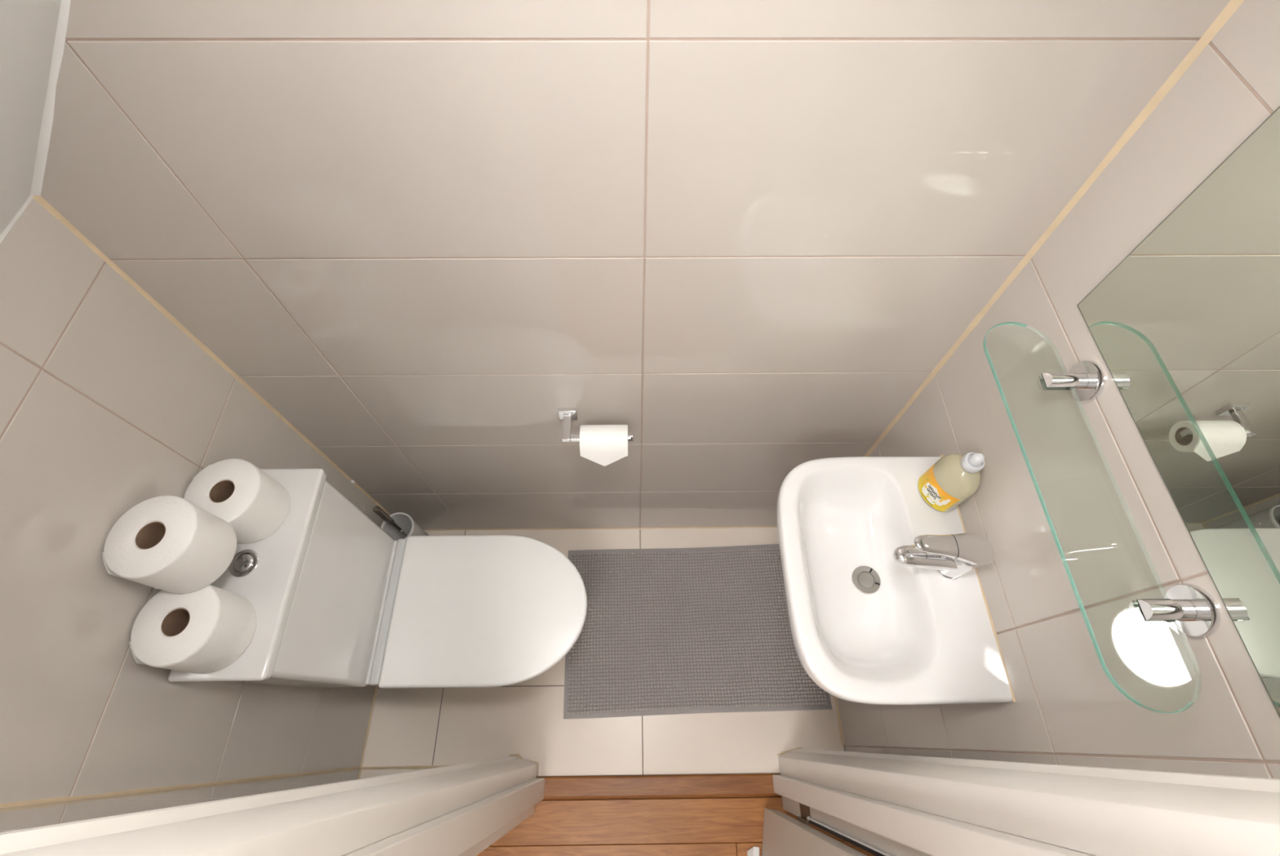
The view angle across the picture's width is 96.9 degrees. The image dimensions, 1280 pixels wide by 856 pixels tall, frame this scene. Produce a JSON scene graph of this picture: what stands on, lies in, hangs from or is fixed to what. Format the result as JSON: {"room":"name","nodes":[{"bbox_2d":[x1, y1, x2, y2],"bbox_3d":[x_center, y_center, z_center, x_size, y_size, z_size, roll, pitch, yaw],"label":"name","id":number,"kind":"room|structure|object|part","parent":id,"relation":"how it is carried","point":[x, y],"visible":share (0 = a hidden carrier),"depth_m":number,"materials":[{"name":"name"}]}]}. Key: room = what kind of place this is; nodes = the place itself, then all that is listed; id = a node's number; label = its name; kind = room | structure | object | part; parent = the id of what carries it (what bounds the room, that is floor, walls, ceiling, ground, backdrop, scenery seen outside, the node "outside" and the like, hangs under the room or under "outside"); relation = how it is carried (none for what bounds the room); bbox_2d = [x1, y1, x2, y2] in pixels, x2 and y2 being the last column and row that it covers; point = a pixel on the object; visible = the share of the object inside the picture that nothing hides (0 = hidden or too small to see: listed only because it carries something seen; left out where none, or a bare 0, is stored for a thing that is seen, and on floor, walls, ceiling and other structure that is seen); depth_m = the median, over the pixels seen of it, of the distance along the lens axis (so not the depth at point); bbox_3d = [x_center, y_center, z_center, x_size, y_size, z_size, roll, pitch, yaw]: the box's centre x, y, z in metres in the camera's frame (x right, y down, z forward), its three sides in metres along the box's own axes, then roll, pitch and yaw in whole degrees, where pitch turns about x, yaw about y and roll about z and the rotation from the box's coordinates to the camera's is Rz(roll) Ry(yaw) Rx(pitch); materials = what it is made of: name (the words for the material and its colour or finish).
{"room":"bathroom","nodes":[
{"label":"bathroom","id":0,"kind":"room"},
{"bbox_2d":[0,0,61,235],"bbox_3d":[-0.095,-0.277,0.085,1.588,1.322,0.900,0,61,-1],"label":"ceiling","id":1,"kind":"structure","parent":0,"point":[28,28],"depth_m":0.56,"materials":[{"name":"white paint"}]},
{"bbox_2d":[0,198,383,803],"bbox_3d":[-0.842,0.114,0.681,0.100,2.550,0.801,0,61,-1],"label":"wall","id":2,"kind":"structure","parent":0,"point":[108,407],"depth_m":0.83,"materials":[{"name":"tile"}]},
{"bbox_2d":[0,195,32,243],"bbox_3d":[-0.790,0.001,0.575,0.004,0.008,0.702,0,61,-1],"label":"trim","id":3,"kind":"structure","parent":2,"relation":"attached to","point":[28,201],"depth_m":0.72,"materials":[{"name":"white"}]},
{"bbox_2d":[0,766,360,807],"bbox_3d":[-0.789,0.635,1.010,0.006,1.373,0.006,0,61,-1],"label":"trim","id":4,"kind":"structure","parent":2,"relation":"attached to","point":[152,788],"depth_m":0.90,"materials":[{"name":"beige plastic"}]},
{"bbox_2d":[360,685,377,767],"bbox_3d":[-0.795,0.656,1.777,0.007,0.007,0.702,0,61,-1],"label":"trim","id":5,"kind":"structure","parent":2,"relation":"attached to","point":[376,686],"depth_m":1.66,"materials":[{"name":"beige plastic"}]},
{"bbox_2d":[0,766,436,831],"bbox_3d":[-0.094,0.416,0.520,1.588,2.550,0.100,0,61,-1],"label":"wall","id":6,"kind":"structure","parent":0,"point":[22,816],"depth_m":0.78,"materials":[{"name":"tile"}]},
{"bbox_2d":[361,764,448,767],"bbox_3d":[-0.558,0.961,1.613,0.473,0.006,0.006,0,61,-1],"label":"trim","id":7,"kind":"structure","parent":6,"relation":"attached to","point":[410,766],"depth_m":1.61,"materials":[{"name":"beige plastic"}]},
{"bbox_2d":[508,752,538,776],"bbox_3d":[-0.325,0.951,1.619,0.102,0.007,0.033,28,65,14],"label":"trim","id":8,"kind":"structure","parent":6,"relation":"attached to","point":[517,753],"depth_m":1.62,"materials":[{"name":"beige plastic"}]},
{"bbox_2d":[0,747,1279,855],"bbox_3d":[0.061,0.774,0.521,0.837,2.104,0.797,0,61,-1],"label":"door frame","id":9,"kind":"structure","parent":6,"relation":"in","point":[879,803],"depth_m":0.60,"materials":[{"name":"beige paint"}]},
{"bbox_3d":[-0.323,0.462,0.692,0.085,2.099,0.041,17,63,9],"label":"architrave","id":10,"kind":"part","parent":9,"relation":"part of","materials":[{"name":"beige paint"}]},
{"bbox_3d":[0.439,0.451,0.703,0.073,2.098,0.064,0,61,-1],"label":"architrave","id":11,"kind":"part","parent":9,"relation":"part of","materials":[{"name":"beige paint"}]},
{"bbox_2d":[777,746,802,755],"bbox_3d":[0.433,0.930,1.636,0.078,0.004,0.005,-13,62,-7],"label":"trim","id":12,"kind":"structure","parent":6,"relation":"attached to","point":[784,751],"depth_m":1.64,"materials":[{"name":"beige plastic"}]},
{"bbox_2d":[362,527,844,776],"bbox_3d":[-0.106,0.635,1.830,1.588,0.060,0.829,0,61,-1],"label":"floor","id":13,"kind":"structure","parent":0,"point":[409,726],"depth_m":1.66,"materials":[{"name":"tile"}]},
{"bbox_2d":[168,467,587,688],"bbox_3d":[-0.461,0.449,1.404,0.660,0.862,0.387,0,61,-1],"label":"toilet","id":14,"kind":"object","parent":13,"relation":"on","point":[337,601],"visible":0.98,"depth_m":1.33,"materials":[{"name":"white ceramic"}]},
{"bbox_2d":[128,584,256,673],"bbox_3d":[-0.724,0.326,0.927,0.130,0.104,0.130,0,61,-1],"label":"toilet roll","id":15,"kind":"object","parent":14,"relation":"on","point":[206,629],"visible":0.98,"depth_m":0.89,"materials":[{"name":"white paper"}]},
{"bbox_2d":[102,495,236,593],"bbox_3d":[-0.728,0.183,0.886,0.128,0.104,0.128,0,61,-1],"label":"toilet roll","id":16,"kind":"object","parent":15,"relation":"on","point":[172,544],"visible":1,"depth_m":0.85,"materials":[{"name":"white paper"}]},
{"bbox_2d":[183,458,290,543],"bbox_3d":[-0.729,0.134,1.032,0.127,0.104,0.127,0,61,-1],"label":"toilet roll","id":17,"kind":"object","parent":14,"relation":"on","point":[255,504],"visible":0.93,"depth_m":1.00,"materials":[{"name":"white paper"}]},
{"bbox_3d":[-0.707,0.256,1.044,0.162,0.032,0.387,0,61,-1],"label":"cistern lid","id":18,"kind":"part","parent":14,"relation":"part of","materials":[{"name":"white ceramic"}]},
{"bbox_3d":[-0.371,0.443,1.409,0.479,0.019,0.364,0,61,-1],"label":"lid","id":19,"kind":"part","parent":14,"relation":"part of","materials":[{"name":"white plastic"}]},
{"bbox_2d":[380,511,428,540],"bbox_3d":[-0.681,0.362,1.740,0.092,0.352,0.092,0,61,-1],"label":"pot","id":20,"kind":"object","parent":13,"relation":"on","point":[403,520],"visible":0.4,"depth_m":1.64,"materials":[{"name":"white plastic"}]},
{"bbox_2d":[373,505,407,536],"bbox_3d":[-0.678,0.326,1.669,0.070,0.486,0.070,0,61,-1],"label":"toilet brush","id":21,"kind":"object","parent":20,"relation":"in","point":[377,509],"visible":0.37,"depth_m":1.51,"materials":[{"name":"silver metal"}]},
{"bbox_2d":[536,773,782,799],"bbox_3d":[0.052,1.006,1.591,0.685,0.018,0.055,0,61,-1],"label":"threshold","id":22,"kind":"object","parent":13,"relation":"on","point":[742,784],"depth_m":1.58,"materials":[{"name":"brown wood"}]},
{"bbox_2d":[563,543,831,718],"bbox_3d":[0.165,0.622,1.795,0.809,0.016,0.524,0,61,-1],"label":"bath mat","id":23,"kind":"object","parent":13,"relation":"on","point":[699,629],"visible":0.85,"depth_m":1.77,"materials":[{"name":"grey fabric"}]},
{"bbox_2d":[40,0,1231,528],"bbox_3d":[-0.103,-0.286,0.903,1.588,2.550,0.100,0,61,-1],"label":"wall","id":24,"kind":"structure","parent":0,"point":[741,237],"depth_m":0.76,"materials":[{"name":"tile"}]},
{"bbox_2d":[30,0,71,195],"bbox_3d":[-0.247,-0.553,0.298,1.091,1.033,0.008,0,61,-1],"label":"trim","id":25,"kind":"structure","parent":24,"relation":"attached to","point":[60,35],"depth_m":0.64,"materials":[{"name":"white"}]},
{"bbox_2d":[32,195,390,515],"bbox_3d":[-0.796,0.024,1.344,0.006,1.373,0.006,0,61,-1],"label":"trim","id":26,"kind":"structure","parent":24,"relation":"attached to","point":[39,199],"depth_m":0.97,"materials":[{"name":"beige plastic"}]},
{"bbox_2d":[557,407,633,441],"bbox_3d":[-0.097,-0.004,1.240,0.164,0.041,0.073,0,61,-1],"label":"toilet roll holder","id":27,"kind":"object","parent":24,"relation":"attached to","point":[566,415],"visible":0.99,"depth_m":1.23,"materials":[{"name":"silver metal"}]},
{"bbox_3d":[-0.159,0.000,1.235,0.018,0.013,0.062,0,61,-1],"label":"arm","id":28,"kind":"part","parent":27,"relation":"part of","materials":[{"name":"silver metal"}]},
{"bbox_3d":[-0.160,-0.031,1.254,0.041,0.041,0.010,0,61,-1],"label":"wall plate","id":29,"kind":"part","parent":27,"relation":"part of","materials":[{"name":"silver metal"}]},
{"bbox_2d":[579,424,627,466],"bbox_3d":[-0.077,0.034,1.230,0.102,0.070,0.084,0,61,-1],"label":"toilet roll","id":30,"kind":"object","parent":27,"relation":"on","point":[604,445],"visible":0.98,"depth_m":1.20,"materials":[{"name":"white paper"}]},
{"bbox_2d":[422,525,777,530],"bbox_3d":[-0.109,0.346,1.952,1.388,0.004,0.004,0,61,-1],"label":"trim","id":31,"kind":"structure","parent":24,"relation":"attached to","point":[764,526],"depth_m":1.95,"materials":[{"name":"beige plastic"}]},
{"bbox_2d":[863,0,1244,456],"bbox_3d":[0.588,-0.232,0.906,0.008,2.400,0.008,0,61,-1],"label":"trim","id":32,"kind":"structure","parent":24,"relation":"attached to","point":[1232,6],"depth_m":0.73,"materials":[{"name":"beige plastic"}]},
{"bbox_2d":[475,795,875,855],"bbox_3d":[0.017,1.668,1.267,2.600,0.060,1.416,0,61,-1],"label":"floor","id":33,"kind":"structure","parent":0,"point":[707,825],"depth_m":1.55,"materials":[{"name":"brown wood"}]},
{"bbox_2d":[746,845,759,855],"bbox_3d":[0.304,1.162,1.494,0.034,0.029,0.096,0,61,-1],"label":"wedge","id":34,"kind":"object","parent":33,"relation":"on","point":[753,851],"visible":1,"depth_m":1.52,"materials":[{"name":"white plastic"}]},
{"bbox_2d":[837,0,1279,778],"bbox_3d":[0.645,0.103,0.695,0.100,2.550,0.801,0,61,-1],"label":"wall","id":35,"kind":"structure","parent":0,"point":[1123,538],"depth_m":0.75,"materials":[{"name":"tile"}]},
{"bbox_2d":[834,695,844,744],"bbox_3d":[0.584,0.628,1.800,0.009,0.009,0.660,0,61,-1],"label":"trim","id":36,"kind":"structure","parent":35,"relation":"attached to","point":[835,697],"depth_m":1.67,"materials":[{"name":"beige plastic"}]},
{"bbox_2d":[776,456,1012,704],"bbox_3d":[0.424,0.290,1.084,0.334,0.187,0.438,0,61,-1],"label":"basin","id":37,"kind":"object","parent":35,"relation":"attached to","point":[867,627],"visible":0.95,"depth_m":1.03,"materials":[{"name":"white ceramic"}]},
{"bbox_2d":[893,533,995,578],"bbox_3d":[0.502,0.210,0.944,0.154,0.136,0.052,0,61,-1],"label":"mixer tap","id":38,"kind":"object","parent":37,"relation":"on","point":[952,555],"visible":1,"depth_m":0.91,"materials":[{"name":"silver metal"}]},
{"bbox_3d":[0.482,0.222,0.966,0.115,0.062,0.043,0,61,-1],"label":"spout","id":39,"kind":"part","parent":38,"relation":"part of","materials":[{"name":"silver metal"}]},
{"bbox_3d":[0.504,0.192,0.911,0.150,0.062,0.051,0,61,-1],"label":"lever","id":40,"kind":"part","parent":38,"relation":"part of","materials":[{"name":"silver metal"}]},
{"bbox_2d":[917,452,984,511],"bbox_3d":[0.555,0.085,0.997,0.066,0.163,0.078,0,61,-1],"label":"soap bottle","id":41,"kind":"object","parent":37,"relation":"on","point":[953,477],"visible":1,"depth_m":0.98,"materials":[{"name":"yellow plastic"}]},
{"bbox_3d":[0.529,0.117,1.022,0.001,0.032,0.005,-25,64,-13],"label":"print panel","id":42,"kind":"part","parent":41,"relation":"part of","materials":[{"name":"white paper"}]},
{"bbox_2d":[939,453,1016,702],"bbox_3d":[0.591,0.243,1.002,0.005,0.005,0.435,0,61,-1],"label":"trim","id":43,"kind":"structure","parent":35,"relation":"attached to","point":[942,455],"depth_m":0.96,"materials":[{"name":"beige plastic"}]},
{"bbox_2d":[982,321,1220,712],"bbox_3d":[0.535,0.067,0.680,0.121,0.056,0.490,0,61,-1],"label":"glass shelf","id":44,"kind":"object","parent":35,"relation":"attached to","point":[1189,607],"visible":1,"depth_m":0.61,"materials":[{"name":"teal"}]},
{"bbox_3d":[0.559,-0.061,0.751,0.052,0.022,0.022,0,61,-1],"label":"arm","id":45,"kind":"part","parent":44,"relation":"part of","materials":[{"name":"silver metal"}]},
{"bbox_3d":[0.562,0.196,0.610,0.052,0.022,0.022,0,61,-1],"label":"arm","id":46,"kind":"part","parent":44,"relation":"part of","materials":[{"name":"silver metal"}]},
{"bbox_2d":[1076,106,1279,717],"bbox_3d":[0.595,-0.099,0.353,0.004,0.656,0.509,0,61,-1],"label":"wall mirror","id":47,"kind":"object","parent":35,"relation":"attached to","point":[1185,326],"visible":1,"depth_m":0.58,"materials":[{"name":"white mirror"}]}
]}

